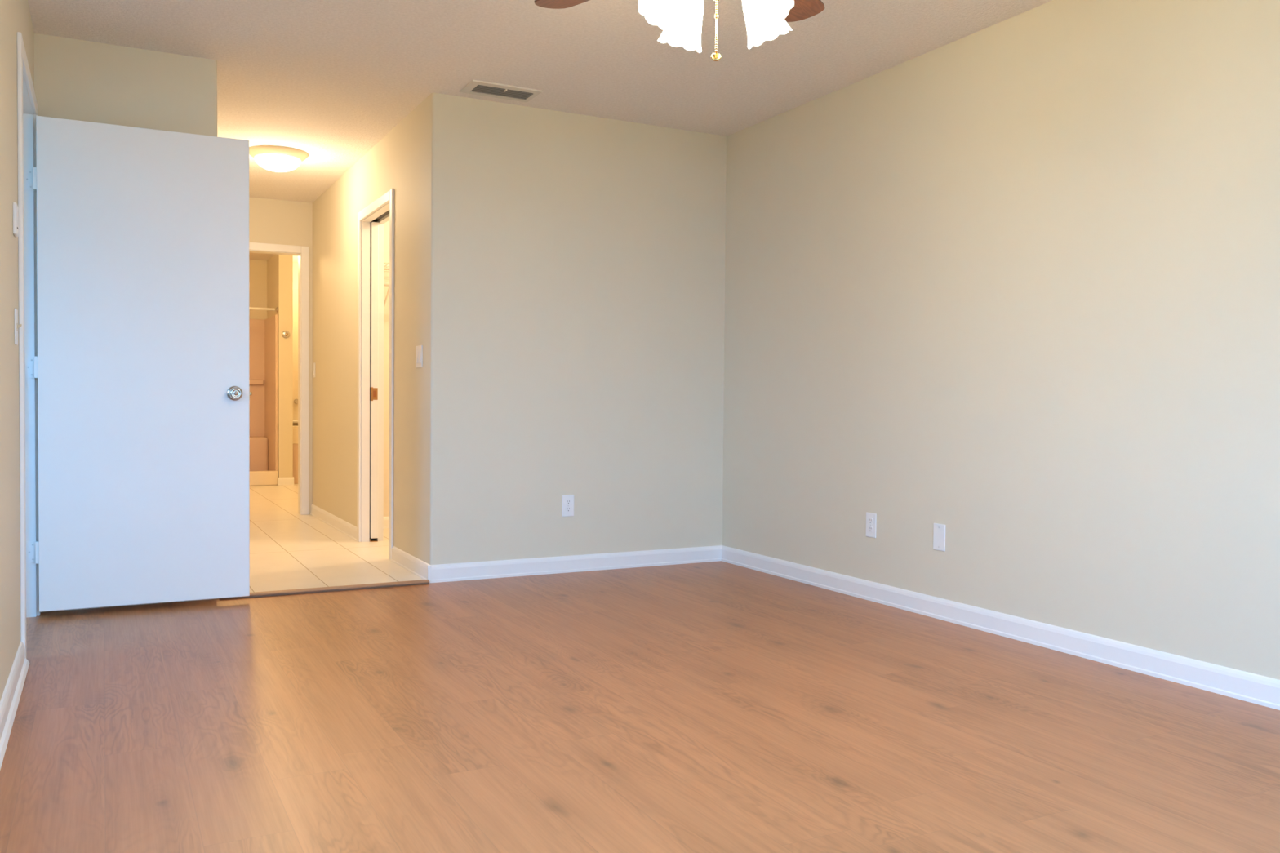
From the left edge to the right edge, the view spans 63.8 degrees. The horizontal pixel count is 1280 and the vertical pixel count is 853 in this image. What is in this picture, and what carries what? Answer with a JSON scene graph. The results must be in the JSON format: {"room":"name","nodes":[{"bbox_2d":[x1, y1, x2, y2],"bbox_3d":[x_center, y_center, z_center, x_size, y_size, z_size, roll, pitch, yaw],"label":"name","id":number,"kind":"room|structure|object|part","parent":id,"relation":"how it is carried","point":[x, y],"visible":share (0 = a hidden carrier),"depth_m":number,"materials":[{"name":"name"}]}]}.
{"room":"empty bedroom","nodes":[
{"label":"empty bedroom","id":0,"kind":"room"},
{"bbox_2d":[0,0,34,701],"bbox_3d":[-1.307,-0.356,1.840,0.110,2.440,5.589,0,2,-28],"label":"wall","id":1,"kind":"structure","parent":0,"point":[15,15],"depth_m":3.11,"materials":[{"name":"beige paint"}]},
{"bbox_2d":[0,641,29,769],"bbox_3d":[-1.050,0.831,1.504,0.026,0.088,4.493,0,2,-28],"label":"baseboard","id":2,"kind":"structure","parent":1,"relation":"attached to","point":[11,695],"depth_m":2.98,"materials":[{"name":"white paint"}]},
{"bbox_2d":[13,202,18,237],"bbox_3d":[-1.998,-0.661,3.293,0.012,0.100,0.080,0,2,-28],"label":"thermostat","id":3,"kind":"object","parent":1,"relation":"attached to","point":[15,209],"visible":1,"depth_m":3.26,"materials":[{"name":"white plastic"}]},
{"bbox_2d":[13,308,22,345],"bbox_3d":[-2.012,-0.322,3.330,0.018,0.116,0.072,0,2,-28],"label":"toggle switch","id":4,"kind":"object","parent":1,"relation":"attached to","point":[15,311],"visible":1,"depth_m":3.31,"materials":[{"name":"white plastic"}]},
{"bbox_3d":[-2.017,-0.322,3.327,0.005,0.116,0.072,0,2,-28],"label":"wall plate","id":5,"kind":"part","parent":4,"relation":"part of","materials":[{"name":"white plastic"}]},
{"bbox_2d":[17,31,40,659],"bbox_3d":[-2.356,-0.265,3.865,0.126,2.137,0.958,0,2,-28],"label":"door frame","id":6,"kind":"structure","parent":1,"relation":"attached to","point":[27,104],"depth_m":4.23,"materials":[{"name":"white paint"}]},
{"bbox_2d":[23,115,251,612],"bbox_3d":[-2.128,-0.253,4.408,0.876,2.032,0.160,0,2,-28],"label":"door","id":7,"kind":"structure","parent":1,"relation":"in","point":[140,366],"depth_m":4.39,"materials":[{"name":"white paint"}]},
{"bbox_3d":[-1.783,-0.146,4.536,0.066,0.066,0.062,0,2,-28],"label":"knob","id":8,"kind":"part","parent":7,"relation":"part of","materials":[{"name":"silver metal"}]},
{"bbox_2d":[248,259,297,319],"bbox_3d":[-3.251,-0.577,9.933,2.918,2.440,3.756,0,2,-28],"label":"wall","id":9,"kind":"structure","parent":0,"point":[257,268],"depth_m":11.40,"materials":[{"name":"beige paint"}]},
{"bbox_2d":[248,306,278,312],"bbox_3d":[-4.339,-1.218,10.450,1.258,0.056,0.056,0,2,-28],"label":"shower rod","id":10,"kind":"object","parent":9,"relation":"attached to","point":[250,308],"visible":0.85,"depth_m":10.67,"materials":[{"name":"white metal"}]},
{"bbox_2d":[266,253,293,477],"bbox_3d":[-3.893,-0.612,11.112,0.138,2.440,0.870,0,2,-28],"label":"wall","id":11,"kind":"structure","parent":0,"point":[279,267],"depth_m":10.73,"materials":[{"name":"beige paint"}]},
{"bbox_2d":[277,476,293,485],"bbox_3d":[-3.699,0.575,10.749,0.162,0.088,0.016,0,2,-28],"label":"baseboard","id":12,"kind":"structure","parent":11,"relation":"attached to","point":[281,481],"depth_m":10.74,"materials":[{"name":"white paint"}]},
{"bbox_2d":[281,330,289,337],"bbox_3d":[-3.674,-0.958,10.688,0.080,0.080,0.067,0,2,-28],"label":"robe hook","id":13,"kind":"object","parent":11,"relation":"attached to","point":[285,334],"visible":1,"depth_m":10.70,"materials":[{"name":"silver metal"}]},
{"bbox_2d":[248,196,312,514],"bbox_3d":[-2.389,-0.526,8.203,2.647,2.440,0.110,0,2,-28],"label":"wall","id":14,"kind":"structure","parent":0,"point":[273,221],"depth_m":7.95,"materials":[{"name":"beige paint"}]},
{"bbox_2d":[248,242,309,515],"bbox_3d":[-2.995,-0.355,7.885,0.866,2.092,0.127,0,2,-28],"label":"door frame","id":15,"kind":"structure","parent":14,"relation":"attached to","point":[302,251],"depth_m":8.02,"materials":[{"name":"white paint"}]},
{"bbox_2d":[312,97,426,561],"bbox_3d":[-1.765,-0.482,6.671,0.140,2.440,3.185,0,2,-28],"label":"wall","id":16,"kind":"structure","parent":0,"point":[397,162],"depth_m":6.40,"materials":[{"name":"beige paint"}]},
{"bbox_2d":[312,362,315,377],"bbox_3d":[-2.524,-0.436,7.962,0.012,0.114,0.070,0,2,-28],"label":"hallway switch","id":17,"kind":"object","parent":16,"relation":"attached to","point":[313,372],"visible":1,"depth_m":7.95,"materials":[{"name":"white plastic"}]},
{"bbox_2d":[310,503,356,541],"bbox_3d":[-2.194,0.674,7.334,0.016,0.088,1.674,0,2,-28],"label":"baseboard","id":18,"kind":"structure","parent":16,"relation":"attached to","point":[348,529],"depth_m":7.24,"materials":[{"name":"white paint"}]},
{"bbox_2d":[369,222,380,542],"bbox_3d":[-1.845,-0.290,6.845,0.052,2.034,0.745,0,2,-28],"label":"door","id":19,"kind":"structure","parent":16,"relation":"in","point":[374,227],"depth_m":6.55,"materials":[{"name":"white paint"}]},
{"bbox_3d":[-1.700,-0.207,6.566,0.042,0.087,0.038,0,2,-28],"label":"latch plate","id":20,"kind":"part","parent":19,"relation":"part of","materials":[{"name":"gold metal"}]},
{"bbox_2d":[356,188,394,559],"bbox_3d":[-1.657,-0.307,6.449,0.155,2.092,1.420,0,2,-28],"label":"door frame","id":21,"kind":"structure","parent":16,"relation":"attached to","point":[381,210],"depth_m":6.52,"materials":[{"name":"white paint"}]},
{"bbox_2d":[391,546,431,582],"bbox_3d":[-1.225,0.729,5.477,0.016,0.088,0.757,0,2,-28],"label":"baseboard","id":22,"kind":"structure","parent":16,"relation":"attached to","point":[405,560],"depth_m":5.44,"materials":[{"name":"white paint"}]},
{"bbox_2d":[415,345,422,368],"bbox_3d":[-1.145,-0.361,5.318,0.012,0.114,0.116,0,2,-28],"label":"rocker switch","id":23,"kind":"object","parent":16,"relation":"attached to","point":[419,349],"visible":1,"depth_m":5.30,"materials":[{"name":"white plastic"}]},
{"bbox_2d":[34,32,726,564],"bbox_3d":[-1.107,-0.438,5.157,3.534,2.440,0.110,0,2,-28],"label":"wall","id":24,"kind":"structure","parent":0,"point":[575,263],"depth_m":5.43,"materials":[{"name":"beige paint"}]},
{"bbox_2d":[561,494,573,516],"bbox_3d":[-0.384,0.423,5.493,0.070,0.114,0.008,0,2,-28],"label":"wall outlet","id":25,"kind":"object","parent":24,"relation":"attached to","point":[567,501],"visible":1,"depth_m":5.49,"materials":[{"name":"white plastic"}]},
{"bbox_2d":[564,506,571,512],"bbox_3d":[-0.383,0.443,5.492,0.034,0.030,0.003,0,2,-28],"label":"receptacle","id":26,"kind":"object","parent":25,"relation":"attached to","point":[567,509],"depth_m":5.49,"materials":[{"name":"white plastic"}]},
{"bbox_2d":[565,499,571,505],"bbox_3d":[-0.382,0.404,5.491,0.034,0.030,0.003,0,2,-28],"label":"receptacle","id":27,"kind":"object","parent":25,"relation":"attached to","point":[568,502],"depth_m":5.49,"materials":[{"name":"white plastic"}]},
{"bbox_2d":[427,545,721,582],"bbox_3d":[-0.291,0.735,5.546,1.736,0.088,0.016,0,2,-28],"label":"baseboard","id":28,"kind":"structure","parent":24,"relation":"attached to","point":[610,561],"depth_m":5.50,"materials":[{"name":"white paint"}]},
{"bbox_2d":[383,220,389,516],"bbox_3d":[-0.740,-0.473,6.651,1.660,2.440,2.201,0,2,-28],"label":"wall","id":29,"kind":"structure","parent":0,"point":[386,244],"depth_m":7.23,"materials":[{"name":"white paint"}]},
{"bbox_2d":[383,516,388,528],"bbox_3d":[-1.248,0.677,7.528,1.560,0.088,0.016,0,2,-28],"label":"baseboard","id":30,"kind":"structure","parent":29,"relation":"attached to","point":[385,518],"depth_m":7.24,"materials":[{"name":"white paint"}]},
{"bbox_2d":[383,262,389,307],"bbox_3d":[-1.169,-0.970,7.350,1.530,0.281,0.310,0,2,-28],"label":"wire shelf","id":31,"kind":"object","parent":29,"relation":"attached to","point":[385,283],"visible":0.03,"depth_m":6.92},
{"bbox_3d":[-1.106,-0.961,7.230,1.530,0.027,0.028,0,2,-28],"label":"hanging rod","id":32,"kind":"part","parent":31,"relation":"part of","materials":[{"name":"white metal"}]},
{"bbox_2d":[27,0,1052,262],"bbox_3d":[-2.086,-1.726,5.489,5.192,0.100,12.850,0,2,-28],"label":"ceiling","id":33,"kind":"structure","parent":0,"point":[326,80],"depth_m":4.52,"materials":[{"name":"white paint"}]},
{"bbox_2d":[248,145,308,172],"bbox_3d":[-2.245,-1.639,6.379,0.362,0.120,0.362,0,2,-28],"label":"flush ceiling light","id":34,"kind":"object","parent":33,"relation":"attached to","point":[277,158],"visible":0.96,"depth_m":6.28,"materials":[{"name":"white glass"}]},
{"bbox_2d":[459,79,542,102],"bbox_3d":[-0.684,-1.647,5.061,0.355,0.012,0.206,0,2,-28],"label":"ceiling vent","id":35,"kind":"object","parent":33,"relation":"in","point":[479,87],"visible":1,"depth_m":5.05,"materials":[{"name":"metal"}]},
{"bbox_2d":[534,0,824,61],"bbox_3d":[0.169,-1.279,2.710,1.240,0.614,1.253,0,2,-28],"label":"ceiling fan","id":36,"kind":"object","parent":33,"relation":"hanging from","point":[680,20],"visible":1,"depth_m":2.77,"materials":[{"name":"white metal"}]},
{"bbox_3d":[-0.122,-1.287,3.016,0.457,0.006,0.142,2,11,41],"label":"blade","id":37,"kind":"part","parent":36,"relation":"part of","materials":[{"name":"brown wood"}]},
{"bbox_3d":[0.066,-1.115,2.651,0.144,0.165,0.127,0,2,-28],"label":"lamp shade","id":38,"kind":"part","parent":36,"relation":"part of","materials":[{"name":"white glass"}]},
{"bbox_3d":[0.118,-1.120,2.873,0.128,0.164,0.143,0,2,-28],"label":"lamp shade","id":39,"kind":"part","parent":36,"relation":"part of","materials":[{"name":"white glass"}]},
{"bbox_3d":[0.203,-1.064,2.737,0.006,0.144,0.006,0,1,-5],"label":"pull chain","id":40,"kind":"part","parent":36,"relation":"part of","materials":[{"name":"gold metal"}]},
{"bbox_3d":[0.344,-1.117,2.816,0.144,0.164,0.128,0,2,-28],"label":"lamp shade","id":41,"kind":"part","parent":36,"relation":"part of","materials":[{"name":"white glass"}]},
{"bbox_3d":[0.326,-1.112,2.626,0.126,0.164,0.142,0,2,-28],"label":"lamp shade","id":42,"kind":"part","parent":36,"relation":"part of","materials":[{"name":"white glass"}]},
{"bbox_3d":[0.425,-1.311,3.105,0.142,0.006,0.457,-9,-4,30],"label":"blade","id":43,"kind":"part","parent":36,"relation":"part of","materials":[{"name":"brown wood"}]},
{"bbox_2d":[0,484,1279,852],"bbox_3d":[-2.107,0.811,5.553,5.192,0.106,12.850,0,2,-28],"label":"floor","id":44,"kind":"structure","parent":0,"point":[710,707],"depth_m":2.90,"materials":[{"name":"brown wood"}]},
{"bbox_2d":[248,314,278,485],"bbox_3d":[-4.473,-0.285,10.821,1.157,1.779,0.863,0,2,-28],"label":"shower stall","id":45,"kind":"object","parent":44,"relation":"on","point":[263,333],"visible":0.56,"depth_m":11.16,"materials":[{"name":"beige plastic"}]},
{"bbox_3d":[-4.237,0.332,11.254,0.290,0.440,0.290,0,2,-28],"label":"seat","id":46,"kind":"part","parent":45,"relation":"part of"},
{"bbox_2d":[293,288,297,484],"bbox_3d":[-3.355,-0.474,11.466,1.138,2.144,0.743,0,2,-28],"label":"bathtub","id":47,"kind":"object","parent":44,"relation":"on","point":[295,290],"visible":0.03,"depth_m":11.57,"materials":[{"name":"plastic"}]},
{"bbox_2d":[218,579,429,599],"bbox_3d":[-1.487,0.776,4.913,0.970,0.018,0.051,0,2,-28],"label":"transition strip","id":48,"kind":"object","parent":44,"relation":"on","point":[421,581],"visible":0.76,"depth_m":4.91,"materials":[{"name":"brown wood"}]},
{"bbox_2d":[722,0,1279,679],"bbox_3d":[1.800,-0.372,3.522,0.110,2.440,5.699,0,2,-28],"label":"wall","id":49,"kind":"structure","parent":0,"point":[1011,286],"depth_m":3.94,"materials":[{"name":"beige paint"}]},
{"bbox_2d":[866,512,876,537],"bbox_3d":[1.075,0.460,4.793,0.008,0.114,0.070,0,2,-28],"label":"wall outlet","id":50,"kind":"object","parent":49,"relation":"attached to","point":[871,518],"visible":1,"depth_m":4.79,"materials":[{"name":"white plastic"}]},
{"bbox_2d":[867,526,872,533],"bbox_3d":[1.073,0.479,4.792,0.003,0.030,0.034,0,2,-28],"label":"receptacle","id":51,"kind":"object","parent":50,"relation":"attached to","point":[869,528],"depth_m":4.79,"materials":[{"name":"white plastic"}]},
{"bbox_2d":[867,517,873,524],"bbox_3d":[1.073,0.440,4.791,0.003,0.030,0.034,0,2,-28],"label":"receptacle","id":52,"kind":"object","parent":50,"relation":"attached to","point":[870,520],"depth_m":4.79,"materials":[{"name":"white plastic"}]},
{"bbox_2d":[933,523,945,551],"bbox_3d":[1.280,0.474,4.402,0.007,0.114,0.070,0,2,-28],"label":"blank plate","id":53,"kind":"object","parent":49,"relation":"attached to","point":[939,530],"visible":1,"depth_m":4.40,"materials":[{"name":"white plastic"}]},
{"bbox_2d":[720,545,1279,710],"bbox_3d":[1.737,0.804,3.518,0.016,0.088,5.489,0,2,-28],"label":"baseboard","id":54,"kind":"structure","parent":49,"relation":"attached to","point":[1260,690],"depth_m":3.90,"materials":[{"name":"white paint"}]}
]}

